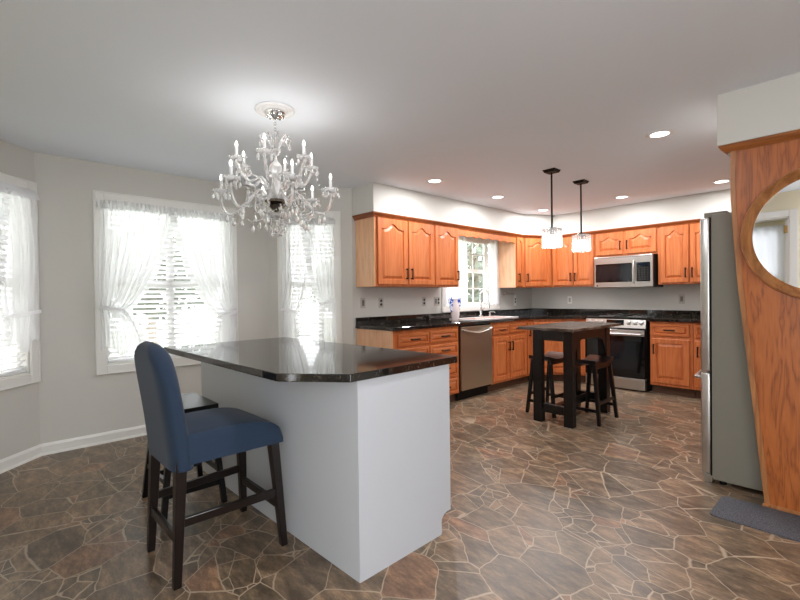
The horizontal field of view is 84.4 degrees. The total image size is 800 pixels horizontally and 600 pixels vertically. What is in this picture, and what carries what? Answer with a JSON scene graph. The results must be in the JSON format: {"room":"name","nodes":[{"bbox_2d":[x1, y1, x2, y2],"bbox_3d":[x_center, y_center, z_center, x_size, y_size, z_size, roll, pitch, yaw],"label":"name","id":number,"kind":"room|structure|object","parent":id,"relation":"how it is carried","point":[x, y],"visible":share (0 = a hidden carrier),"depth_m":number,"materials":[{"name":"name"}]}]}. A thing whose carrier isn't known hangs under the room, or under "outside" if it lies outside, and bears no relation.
{"room":"kitchen","nodes":[
{"label":"kitchen","id":0,"kind":"room"},
{"bbox_2d":[0,139,39,459],"bbox_3d":[-2.989,0.039,3.077,0.120,2.437,0.933,-1,1,2],"label":"wall","id":1,"kind":"structure","parent":0,"point":[19,406],"depth_m":3.37,"materials":[{"name":"grey paint"}]},
{"bbox_2d":[0,172,40,390],"bbox_3d":[-2.957,-0.136,3.188,0.118,1.589,0.690,-1,1,2],"label":"window","id":2,"kind":"structure","parent":1,"relation":"in","point":[34,351],"depth_m":3.45,"materials":[{"name":"white"}]},
{"bbox_2d":[0,317,25,376],"bbox_3d":[-2.947,-0.138,3.187,0.059,1.402,0.502,-1,1,2],"label":"window blind","id":3,"kind":"object","parent":2,"relation":"attached to","point":[12,357],"visible":0.22,"depth_m":3.32,"materials":[{"name":"white plastic"}]},
{"bbox_2d":[0,444,41,473],"bbox_3d":[-2.901,1.211,3.087,0.026,0.092,0.933,-1,1,2],"label":"baseboard","id":4,"kind":"structure","parent":1,"relation":"attached to","point":[8,463],"depth_m":3.36,"materials":[{"name":"white wood"}]},
{"bbox_2d":[34,152,269,443],"bbox_3d":[-2.222,0.017,4.261,1.988,2.437,0.120,-1,1,-43],"label":"wall","id":5,"kind":"structure","parent":0,"point":[75,401],"depth_m":3.76,"materials":[{"name":"grey paint"}]},
{"bbox_2d":[41,425,146,455],"bbox_3d":[-2.158,1.190,4.219,1.988,0.092,0.026,-1,1,-43],"label":"baseboard","id":6,"kind":"structure","parent":5,"relation":"attached to","point":[48,448],"depth_m":3.78,"materials":[{"name":"white wood"}]},
{"bbox_2d":[92,190,237,374],"bbox_3d":[-2.198,-0.156,4.243,1.245,1.589,0.118,-1,1,-43],"label":"window","id":7,"kind":"structure","parent":5,"relation":"in","point":[103,367],"depth_m":3.94,"materials":[{"name":"white"}]},
{"bbox_2d":[108,233,216,362],"bbox_3d":[-2.191,-0.158,4.236,1.057,1.402,0.059,-1,1,-43],"label":"window blind","id":8,"kind":"object","parent":7,"relation":"attached to","point":[130,357],"visible":0.34,"depth_m":4.24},
{"bbox_2d":[96,201,230,216],"bbox_3d":[-2.156,-0.849,4.182,1.205,0.016,0.029,-1,1,-43],"label":"curtain rod","id":9,"kind":"object","parent":7,"relation":"attached to","point":[96,201],"visible":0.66,"depth_m":4.09,"materials":[{"name":"white metal"}]},
{"bbox_2d":[98,204,177,355],"bbox_3d":[-2.334,-0.170,3.982,0.647,1.320,0.090,-1,1,-41],"label":"sheer curtain","id":10,"kind":"object","parent":9,"relation":"hanging from","point":[133,245],"visible":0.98,"depth_m":3.90,"materials":[{"name":"white fabric"}]},
{"bbox_2d":[97,198,237,221],"bbox_3d":[-2.141,-0.835,4.165,1.205,0.084,0.084,-1,1,-43],"label":"valance","id":11,"kind":"object","parent":9,"relation":"hanging from","point":[107,201],"visible":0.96,"depth_m":4.10,"materials":[{"name":"white fabric"}]},
{"bbox_2d":[169,211,237,342],"bbox_3d":[-1.925,-0.139,4.368,0.646,1.400,0.092,-1,1,-43],"label":"sheer curtain","id":12,"kind":"object","parent":9,"relation":"hanging from","point":[206,247],"visible":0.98,"depth_m":4.41,"materials":[{"name":"white fabric"}]},
{"bbox_2d":[268,188,352,344],"bbox_3d":[-0.984,-0.005,4.934,0.933,2.437,0.120,-1,1,2],"label":"wall","id":13,"kind":"structure","parent":0,"point":[343,204],"depth_m":4.86,"materials":[{"name":"grey paint"}]},
{"bbox_2d":[277,211,341,342],"bbox_3d":[-0.994,-0.177,4.903,0.704,1.589,0.118,-1,1,2],"label":"window","id":14,"kind":"structure","parent":13,"relation":"in","point":[335,214],"depth_m":4.84,"materials":[{"name":"white"}]},
{"bbox_2d":[299,281,318,340],"bbox_3d":[-0.994,-0.180,4.893,0.516,1.402,0.059,-1,1,2],"label":"window blind","id":15,"kind":"object","parent":14,"relation":"attached to","point":[309,286],"visible":0.14,"depth_m":4.91,"materials":[{"name":"white plastic"}]},
{"bbox_2d":[0,0,799,214],"bbox_3d":[0.270,-1.260,2.181,10.400,0.100,7.000,-1,1,-43],"label":"ceiling","id":16,"kind":"structure","parent":0,"point":[482,98],"depth_m":2.48,"materials":[{"name":"white paint"}]},
{"bbox_2d":[255,101,294,118],"bbox_3d":[-0.790,-1.195,2.786,0.244,0.016,0.244,-1,1,-43],"label":"ceiling medallion","id":17,"kind":"object","parent":16,"relation":"attached to","point":[260,108],"visible":0.61,"depth_m":2.73,"materials":[{"name":"white ceramic"}]},
{"bbox_2d":[212,108,339,236],"bbox_3d":[-0.785,-0.797,2.790,0.778,0.780,0.767,-1,1,-15],"label":"chandelier","id":18,"kind":"object","parent":17,"relation":"hanging from","point":[276,200],"visible":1,"depth_m":2.75,"materials":[{"name":"clear glass"}]},
{"bbox_2d":[229,166,232,174],"bbox_3d":[-0.954,-0.718,2.490,0.024,0.075,0.025,0,1,30],"label":"candle","id":19,"kind":"object","parent":18,"relation":"on","point":[230,167],"depth_m":2.48,"materials":[{"name":"white ceramic"}]},
{"bbox_2d":[290,165,293,173],"bbox_3d":[-0.609,-0.722,2.493,0.024,0.075,0.025,-1,1,-30],"label":"candle","id":20,"kind":"object","parent":18,"relation":"on","point":[291,166],"depth_m":2.48,"materials":[{"name":"white ceramic"}]},
{"bbox_2d":[426,178,443,182],"bbox_3d":[0.360,-1.232,4.569,0.184,0.008,0.184,-1,1,-43],"label":"recessed light","id":21,"kind":"object","parent":16,"relation":"in","point":[434,180],"visible":1,"depth_m":4.55,"materials":[{"name":"white ceramic"}]},
{"bbox_2d":[490,195,505,198],"bbox_3d":[1.189,-1.250,5.364,0.184,0.008,0.184,-1,1,-43],"label":"recessed light","id":22,"kind":"object","parent":16,"relation":"in","point":[495,196],"visible":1,"depth_m":5.34,"materials":[{"name":"white ceramic"}]},
{"bbox_2d":[542,167,562,248],"bbox_3d":[1.458,-0.873,4.234,0.192,0.744,0.190,-1,1,-43],"label":"pendant light","id":23,"kind":"object","parent":16,"relation":"hanging from","point":[552,236],"visible":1,"depth_m":4.19,"materials":[{"name":"white glass"}]},
{"bbox_2d":[572,179,590,252],"bbox_3d":[1.916,-0.883,4.667,0.192,0.744,0.190,-1,1,-43],"label":"pendant light","id":24,"kind":"object","parent":16,"relation":"hanging from","point":[581,241],"visible":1,"depth_m":4.62,"materials":[{"name":"white glass"}]},
{"bbox_2d":[614,195,629,198],"bbox_3d":[2.741,-1.270,5.450,0.184,0.008,0.184,-1,1,-43],"label":"recessed light","id":25,"kind":"object","parent":16,"relation":"in","point":[621,196],"visible":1,"depth_m":5.43,"materials":[{"name":"white ceramic"}]},
{"bbox_2d":[646,129,673,138],"bbox_3d":[1.940,-1.238,3.296,0.184,0.008,0.184,-1,1,-43],"label":"recessed light","id":26,"kind":"object","parent":16,"relation":"in","point":[665,132],"visible":1,"depth_m":3.28,"materials":[{"name":"white ceramic"}]},
{"bbox_2d":[712,179,729,183],"bbox_3d":[3.456,-1.272,4.737,0.184,0.008,0.184,-1,1,-43],"label":"recessed light","id":27,"kind":"object","parent":16,"relation":"in","point":[722,180],"visible":0.91,"depth_m":4.74,"materials":[{"name":"white ceramic"}]},
{"bbox_2d":[0,381,799,599],"bbox_3d":[0.094,1.278,2.357,10.500,0.100,7.500,-1,1,-43],"label":"floor","id":28,"kind":"structure","parent":0,"point":[620,508],"depth_m":2.36,"materials":[{"name":"stone"}]},
{"bbox_2d":[142,392,227,518],"bbox_3d":[-1.349,0.935,2.745,0.370,0.612,0.450,-1,1,-43],"label":"backless stool","id":29,"kind":"object","parent":28,"relation":"on","point":[192,402],"visible":0.43,"depth_m":2.69,"materials":[{"name":"black wood"}]},
{"bbox_2d":[134,341,287,590],"bbox_3d":[-0.966,0.714,2.216,0.600,1.055,0.527,-1,1,-44],"label":"counter stool","id":30,"kind":"object","parent":28,"relation":"on","point":[178,440],"visible":1,"depth_m":2.03,"materials":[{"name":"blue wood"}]},
{"bbox_2d":[201,362,450,582],"bbox_3d":[-0.581,0.789,2.785,0.639,0.884,1.800,-1,1,-44],"label":"kitchen island","id":31,"kind":"object","parent":28,"relation":"on","point":[365,464],"visible":0.62,"depth_m":2.14,"materials":[{"name":"grey paint"}]},
{"bbox_2d":[164,337,457,382],"bbox_3d":[-0.650,0.330,2.703,0.940,0.036,1.802,-1,1,-44],"label":"island countertop","id":32,"kind":"structure","parent":31,"relation":"on","point":[281,359],"depth_m":2.35,"materials":[{"name":"stone"}]},
{"bbox_2d":[357,326,458,401],"bbox_3d":[0.126,0.753,5.003,1.034,0.893,0.648,-1,1,-43],"label":"base cabinet","id":33,"kind":"object","parent":28,"relation":"on","point":[440,340],"visible":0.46,"depth_m":4.80,"materials":[{"name":"brown wood"}]},
{"bbox_2d":[355,308,604,330],"bbox_3d":[1.262,0.225,5.689,3.685,0.118,1.194,-1,1,-43],"label":"countertop","id":34,"kind":"structure","parent":33,"relation":"on","point":[418,321],"depth_m":5.63,"materials":[{"name":"stone"}]},
{"bbox_2d":[448,297,461,319],"bbox_3d":[0.701,0.109,5.604,0.111,0.294,0.239,0,1,28],"label":"pitcher vase","id":35,"kind":"object","parent":34,"relation":"on","point":[455,304],"visible":0.98,"depth_m":5.56,"materials":[{"name":"white ceramic"}]},
{"bbox_2d":[451,316,517,319],"bbox_3d":[1.145,0.327,5.947,0.954,0.181,0.444,-1,1,-43],"label":"sink","id":36,"kind":"object","parent":34,"relation":"in","point":[483,317],"visible":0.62,"depth_m":6.00,"materials":[{"name":"white ceramic"}]},
{"bbox_2d":[479,290,489,316],"bbox_3d":[1.163,0.046,6.135,0.112,0.376,0.178,-1,1,-15],"label":"faucet","id":37,"kind":"object","parent":34,"relation":"on","point":[487,304],"visible":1,"depth_m":6.15,"materials":[{"name":"silver metal"}]},
{"bbox_2d":[456,323,492,400],"bbox_3d":[0.749,0.744,5.563,0.622,0.885,0.665,-1,1,-43],"label":"dishwasher","id":38,"kind":"object","parent":28,"relation":"on","point":[475,340],"visible":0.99,"depth_m":5.33,"materials":[{"name":"silver metal"}]},
{"bbox_2d":[488,320,526,391],"bbox_3d":[1.278,0.728,6.070,0.830,0.893,0.648,-1,1,-43],"label":"base cabinet","id":39,"kind":"object","parent":28,"relation":"on","point":[509,354],"visible":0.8,"depth_m":5.83,"materials":[{"name":"brown wood"}]},
{"bbox_2d":[522,319,532,382],"bbox_3d":[1.639,0.720,6.404,0.150,0.893,0.648,-1,1,-43],"label":"base cabinet","id":40,"kind":"object","parent":28,"relation":"on","point":[529,333],"visible":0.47,"depth_m":6.17,"materials":[{"name":"brown wood"}]},
{"bbox_2d":[525,351,562,417],"bbox_3d":[1.599,0.880,4.697,0.440,0.610,0.335,-1,1,-43],"label":"backless stool","id":41,"kind":"object","parent":28,"relation":"on","point":[552,358],"visible":0.62,"depth_m":4.64,"materials":[{"name":"black wood"}]},
{"bbox_2d":[528,319,572,380],"bbox_3d":[2.181,0.711,6.672,1.013,0.893,0.993,-1,1,-43],"label":"base cabinet","id":42,"kind":"object","parent":28,"relation":"on","point":[555,346],"visible":0.1,"depth_m":6.23,"materials":[{"name":"brown wood"}]},
{"bbox_2d":[518,321,620,428],"bbox_3d":[1.752,0.719,4.506,1.070,0.932,0.570,-1,1,-43],"label":"pub table","id":43,"kind":"object","parent":28,"relation":"on","point":[571,333],"visible":0.93,"depth_m":4.32,"materials":[{"name":"black wood"}]},
{"bbox_2d":[573,319,585,382],"bbox_3d":[2.712,0.707,6.351,0.654,0.893,0.197,-1,1,-43],"label":"base cabinet","id":44,"kind":"object","parent":28,"relation":"on","point":[583,368],"visible":0.13,"depth_m":6.13,"materials":[{"name":"brown wood"}]},
{"bbox_2d":[576,354,618,426],"bbox_3d":[1.920,0.879,4.402,0.440,0.610,0.335,-1,1,-43],"label":"backless stool","id":45,"kind":"object","parent":28,"relation":"on","point":[594,362],"visible":0.84,"depth_m":4.42,"materials":[{"name":"black wood"}]},
{"bbox_2d":[585,314,660,390],"bbox_3d":[3.007,0.675,5.966,0.724,0.918,0.764,-1,1,-43],"label":"range","id":46,"kind":"object","parent":28,"relation":"on","point":[630,341],"visible":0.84,"depth_m":5.64,"materials":[{"name":"silver metal"}]},
{"bbox_2d":[585,329,646,379],"bbox_3d":[2.815,0.688,5.788,0.063,0.610,0.750,-1,1,-43],"label":"oven","id":47,"kind":"object","parent":46,"relation":"in","point":[629,353],"depth_m":5.65,"materials":[{"name":"black"}]},
{"bbox_2d":[586,314,660,319],"bbox_3d":[3.040,0.233,5.997,0.608,0.031,0.764,-1,1,-43],"label":"cooktop","id":48,"kind":"object","parent":46,"relation":"in","point":[596,317],"depth_m":5.86,"materials":[{"name":"black glass"}]},
{"bbox_2d":[650,321,694,397],"bbox_3d":[3.479,0.707,5.523,0.654,0.893,0.460,-1,1,-43],"label":"base cabinet","id":49,"kind":"object","parent":28,"relation":"on","point":[671,343],"visible":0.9,"depth_m":5.32,"materials":[{"name":"brown wood"}]},
{"bbox_2d":[647,310,700,322],"bbox_3d":[3.776,0.200,5.211,0.645,0.118,1.380,-1,1,-43],"label":"countertop","id":50,"kind":"structure","parent":49,"relation":"on","point":[689,316],"depth_m":5.62,"materials":[{"name":"stone"}]},
{"bbox_2d":[693,323,700,397],"bbox_3d":[3.790,0.706,5.187,0.654,0.893,0.450,-1,1,-43],"label":"base cabinet","id":51,"kind":"object","parent":28,"relation":"on","point":[696,326],"visible":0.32,"depth_m":5.13,"materials":[{"name":"brown wood"}]},
{"bbox_2d":[694,211,762,490],"bbox_3d":[2.562,0.305,2.959,0.910,1.772,0.884,-1,1,-43],"label":"refrigerator","id":52,"kind":"object","parent":28,"relation":"on","point":[729,446],"visible":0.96,"depth_m":2.82,"materials":[{"name":"grey metal"}]},
{"bbox_2d":[710,496,799,541],"bbox_3d":[2.172,1.199,2.240,0.332,0.007,0.945,-1,1,-43],"label":"floor mat","id":53,"kind":"object","parent":28,"relation":"on","point":[766,519],"visible":1,"depth_m":2.43,"materials":[{"name":"grey fabric"}]},
{"bbox_2d":[718,129,799,515],"bbox_3d":[2.316,0.134,2.334,0.076,2.132,1.026,-1,1,-43],"label":"oak end panel","id":54,"kind":"object","parent":28,"relation":"on","point":[770,316],"visible":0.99,"depth_m":2.54,"materials":[{"name":"wood"}]},
{"bbox_2d":[740,168,799,297],"bbox_3d":[2.267,-0.364,2.336,0.048,0.744,0.744,-1,1,-43],"label":"round mirror","id":55,"kind":"object","parent":54,"relation":"attached to","point":[770,229],"visible":1,"depth_m":2.50,"materials":[{"name":"brown wood"}]},
{"bbox_2d":[752,180,799,287],"bbox_3d":[2.283,-0.364,2.350,0.004,0.642,0.642,-1,1,-43],"label":"mirror glass","id":56,"kind":"object","parent":55,"relation":"attached to","point":[776,220],"depth_m":2.49,"materials":[{"name":"silver mirror"}]},
{"bbox_2d":[351,188,531,344],"bbox_3d":[0.839,-0.040,6.196,3.814,2.437,0.120,-1,1,-43],"label":"wall","id":57,"kind":"structure","parent":0,"point":[396,300],"depth_m":5.34,"materials":[{"name":"grey paint"}]},
{"bbox_2d":[360,298,365,307],"bbox_3d":[-0.411,0.035,4.944,0.070,0.115,0.016,-1,1,-43],"label":"wall outlet","id":58,"kind":"object","parent":57,"relation":"attached to","point":[363,301],"visible":1,"depth_m":4.95,"materials":[{"name":"grey plastic"}]},
{"bbox_2d":[379,298,382,307],"bbox_3d":[-0.219,0.030,5.127,0.070,0.115,0.009,-1,1,-43],"label":"wall outlet","id":59,"kind":"object","parent":57,"relation":"attached to","point":[380,299],"visible":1,"depth_m":5.12,"materials":[{"name":"grey plastic"}]},
{"bbox_2d":[355,217,433,286],"bbox_3d":[-0.024,-0.538,5.050,0.916,0.778,0.380,-1,1,-43],"label":"upper cabinet","id":60,"kind":"object","parent":57,"relation":"attached to","point":[389,252],"visible":0.99,"depth_m":4.84,"materials":[{"name":"brown wood"}]},
{"bbox_2d":[352,211,701,238],"bbox_3d":[1.834,-0.936,5.676,4.751,0.050,2.113,-1,1,-1],"label":"trim","id":61,"kind":"structure","parent":60,"relation":"attached to","point":[372,213],"depth_m":5.59,"materials":[{"name":"brown wood"}]},
{"bbox_2d":[422,297,425,305],"bbox_3d":[0.308,0.019,5.615,0.070,0.115,0.009,-1,1,-43],"label":"wall outlet","id":62,"kind":"object","parent":57,"relation":"attached to","point":[423,298],"visible":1,"depth_m":5.61,"materials":[{"name":"beige plastic"}]},
{"bbox_2d":[434,297,439,305],"bbox_3d":[0.489,0.015,5.778,0.115,0.115,0.016,-1,1,-43],"label":"wall outlet","id":63,"kind":"object","parent":57,"relation":"attached to","point":[436,299],"visible":1,"depth_m":5.77,"materials":[{"name":"white plastic"}]},
{"bbox_2d":[427,225,459,287],"bbox_3d":[0.480,-0.549,5.517,0.459,0.778,0.380,-1,1,-43],"label":"upper cabinet","id":64,"kind":"object","parent":57,"relation":"attached to","point":[446,247],"visible":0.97,"depth_m":5.39,"materials":[{"name":"brown wood"}]},
{"bbox_2d":[458,229,514,243],"bbox_3d":[1.203,-0.858,6.015,1.291,0.098,0.019,-1,1,-43],"label":"window valance","id":65,"kind":"object","parent":64,"relation":"attached to","point":[466,233],"visible":0.99,"depth_m":5.96,"materials":[{"name":"brown wood"}]},
{"bbox_2d":[441,237,499,312],"bbox_3d":[0.992,-0.370,6.300,1.303,1.050,0.135,-1,1,-43],"label":"window","id":66,"kind":"structure","parent":57,"relation":"in","point":[472,306],"depth_m":6.46,"materials":[{"name":"white"}]},
{"bbox_2d":[444,236,467,306],"bbox_3d":[0.757,-0.393,5.984,0.490,0.972,0.026,-1,1,-43],"label":"sheer curtain","id":67,"kind":"object","parent":66,"relation":"hanging from","point":[461,291],"visible":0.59,"depth_m":6.08,"materials":[{"name":"white fabric"}]},
{"bbox_2d":[490,240,499,304],"bbox_3d":[1.415,-0.407,6.593,0.243,0.972,0.026,-1,1,-43],"label":"sheer curtain","id":68,"kind":"object","parent":66,"relation":"hanging from","point":[494,260],"visible":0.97,"depth_m":6.59,"materials":[{"name":"white fabric"}]},
{"bbox_2d":[497,237,522,287],"bbox_3d":[1.668,-0.575,6.617,0.204,0.778,0.380,-1,1,-43],"label":"upper cabinet","id":69,"kind":"object","parent":57,"relation":"attached to","point":[510,255],"visible":0.94,"depth_m":6.53,"materials":[{"name":"brown wood"}]},
{"bbox_2d":[519,238,552,287],"bbox_3d":[2.091,-0.584,6.899,0.795,0.778,0.539,-1,1,-43],"label":"upper cabinet","id":70,"kind":"object","parent":57,"relation":"attached to","point":[537,261],"visible":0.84,"depth_m":6.64,"materials":[{"name":"brown wood"}]},
{"bbox_2d":[353,72,799,234],"bbox_3d":[2.299,-1.107,4.537,3.692,0.304,4.300,-1,1,-43],"label":"soffit","id":71,"kind":"structure","parent":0,"point":[373,196],"depth_m":5.12,"materials":[{"name":"grey paint"}]},
{"bbox_2d":[532,284,700,310],"bbox_3d":[3.744,-0.072,5.806,0.120,2.437,4.400,-1,1,-43],"label":"wall","id":72,"kind":"structure","parent":0,"point":[666,297],"depth_m":6.34,"materials":[{"name":"grey paint"}]},
{"bbox_2d":[568,296,571,303],"bbox_3d":[2.648,0.000,6.889,0.016,0.115,0.070,-1,1,-43],"label":"wall outlet","id":73,"kind":"object","parent":72,"relation":"attached to","point":[569,297],"visible":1,"depth_m":6.88,"materials":[{"name":"white plastic"}]},
{"bbox_2d":[552,235,594,286],"bbox_3d":[2.650,-0.587,6.600,0.380,0.778,0.655,-1,1,-43],"label":"upper cabinet","id":74,"kind":"object","parent":72,"relation":"attached to","point":[569,268],"visible":0.48,"depth_m":6.50,"materials":[{"name":"brown wood"}]},
{"bbox_2d":[595,228,657,257],"bbox_3d":[3.143,-0.789,6.062,0.380,0.376,0.800,-1,1,-43],"label":"upper cabinet","id":75,"kind":"object","parent":72,"relation":"attached to","point":[643,241],"visible":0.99,"depth_m":5.93,"materials":[{"name":"brown wood"}]},
{"bbox_2d":[594,254,662,287],"bbox_3d":[3.110,-0.382,6.037,0.473,0.425,0.747,-1,1,-43],"label":"microwave","id":76,"kind":"object","parent":75,"relation":"attached to","point":[629,271],"visible":1,"depth_m":5.87,"materials":[{"name":"silver metal"}]},
{"bbox_2d":[605,309,662,315],"bbox_3d":[3.274,0.177,6.213,0.020,0.082,0.764,-1,1,-43],"label":"backsplash","id":77,"kind":"structure","parent":72,"relation":"attached to","point":[607,311],"depth_m":6.19,"materials":[{"name":"stone"}]},
{"bbox_2d":[658,223,699,284],"bbox_3d":[3.657,-0.588,5.513,0.380,0.778,0.700,-1,1,-43],"label":"upper cabinet","id":78,"kind":"object","parent":72,"relation":"attached to","point":[679,245],"visible":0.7,"depth_m":5.49,"materials":[{"name":"brown wood"}]},
{"bbox_2d":[679,294,684,303],"bbox_3d":[3.684,-0.014,5.771,0.016,0.125,0.070,-1,1,-43],"label":"wall outlet","id":79,"kind":"object","parent":72,"relation":"attached to","point":[681,296],"visible":1,"depth_m":5.77,"materials":[{"name":"grey plastic"}]},
{"label":"outside","id":80,"kind":"structure","parent":0,"visible":0},
{"bbox_2d":[0,320,318,369],"bbox_3d":[-11.682,2.084,15.608,44.000,0.100,29.050,-1,1,-43],"label":"lawn","id":81,"kind":"structure","parent":80,"point":[1,337],"depth_m":22.11,"materials":[{"name":"grey"}]},
{"bbox_2d":[129,232,203,342],"bbox_3d":[-6.790,-0.029,12.040,3.547,4.077,3.487,-1,1,-43],"label":"tree","id":82,"kind":"object","parent":81,"relation":"on","point":[155,337],"visible":0.04,"depth_m":11.62,"materials":[{"name":"beige plant"}]},
{"bbox_2d":[467,243,488,301],"bbox_3d":[2.005,0.122,11.670,3.022,3.567,3.073,-1,1,-43],"label":"tree","id":83,"kind":"object","parent":81,"relation":"on","point":[478,278],"visible":0.1,"depth_m":10.83,"materials":[{"name":"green plant"}]},
{"bbox_3d":[-1.015,-0.870,4.822,0.624,0.016,0.029,-1,1,2],"label":"curtain rod","id":84,"kind":"object","parent":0,"visible":0},
{"bbox_2d":[279,221,314,338],"bbox_3d":[-1.120,-0.153,4.815,0.407,1.400,0.090,-1,1,2],"label":"sheer curtain","id":85,"kind":"object","parent":84,"relation":"hanging from","point":[294,268],"visible":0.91,"depth_m":4.81,"materials":[{"name":"white fabric"}]},
{"bbox_2d":[280,217,334,225],"bbox_3d":[-1.016,-0.856,4.800,0.624,0.084,0.084,-1,1,2],"label":"valance","id":86,"kind":"object","parent":84,"relation":"hanging from","point":[330,221],"visible":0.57,"depth_m":4.79,"materials":[{"name":"white fabric"}]},
{"bbox_2d":[300,223,336,342],"bbox_3d":[-0.893,-0.157,4.801,0.386,1.399,0.102,-1,1,2],"label":"sheer curtain","id":87,"kind":"object","parent":84,"relation":"hanging from","point":[321,269],"visible":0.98,"depth_m":4.79,"materials":[{"name":"white fabric"}]},
{"bbox_3d":[-2.898,-0.830,3.168,0.017,0.016,0.610,-1,1,2],"label":"curtain rod","id":88,"kind":"object","parent":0,"visible":0},
{"bbox_2d":[0,187,12,342],"bbox_3d":[-2.858,-0.219,3.058,0.103,1.190,0.379,-1,1,5],"label":"sheer curtain","id":89,"kind":"object","parent":88,"relation":"hanging from","point":[7,196],"visible":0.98,"depth_m":3.17,"materials":[{"name":"white fabric"}]},
{"bbox_2d":[0,181,39,200],"bbox_3d":[-2.881,-0.816,3.167,0.084,0.084,0.610,-1,1,2],"label":"valance","id":90,"kind":"object","parent":88,"relation":"hanging from","point":[22,192],"visible":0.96,"depth_m":3.33,"materials":[{"name":"white fabric"}]},
{"bbox_2d":[0,192,41,352],"bbox_3d":[-2.860,-0.206,3.271,0.090,1.220,0.451,-1,1,1],"label":"sheer curtain","id":91,"kind":"object","parent":88,"relation":"hanging from","point":[20,312],"visible":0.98,"depth_m":3.31,"materials":[{"name":"white fabric"}]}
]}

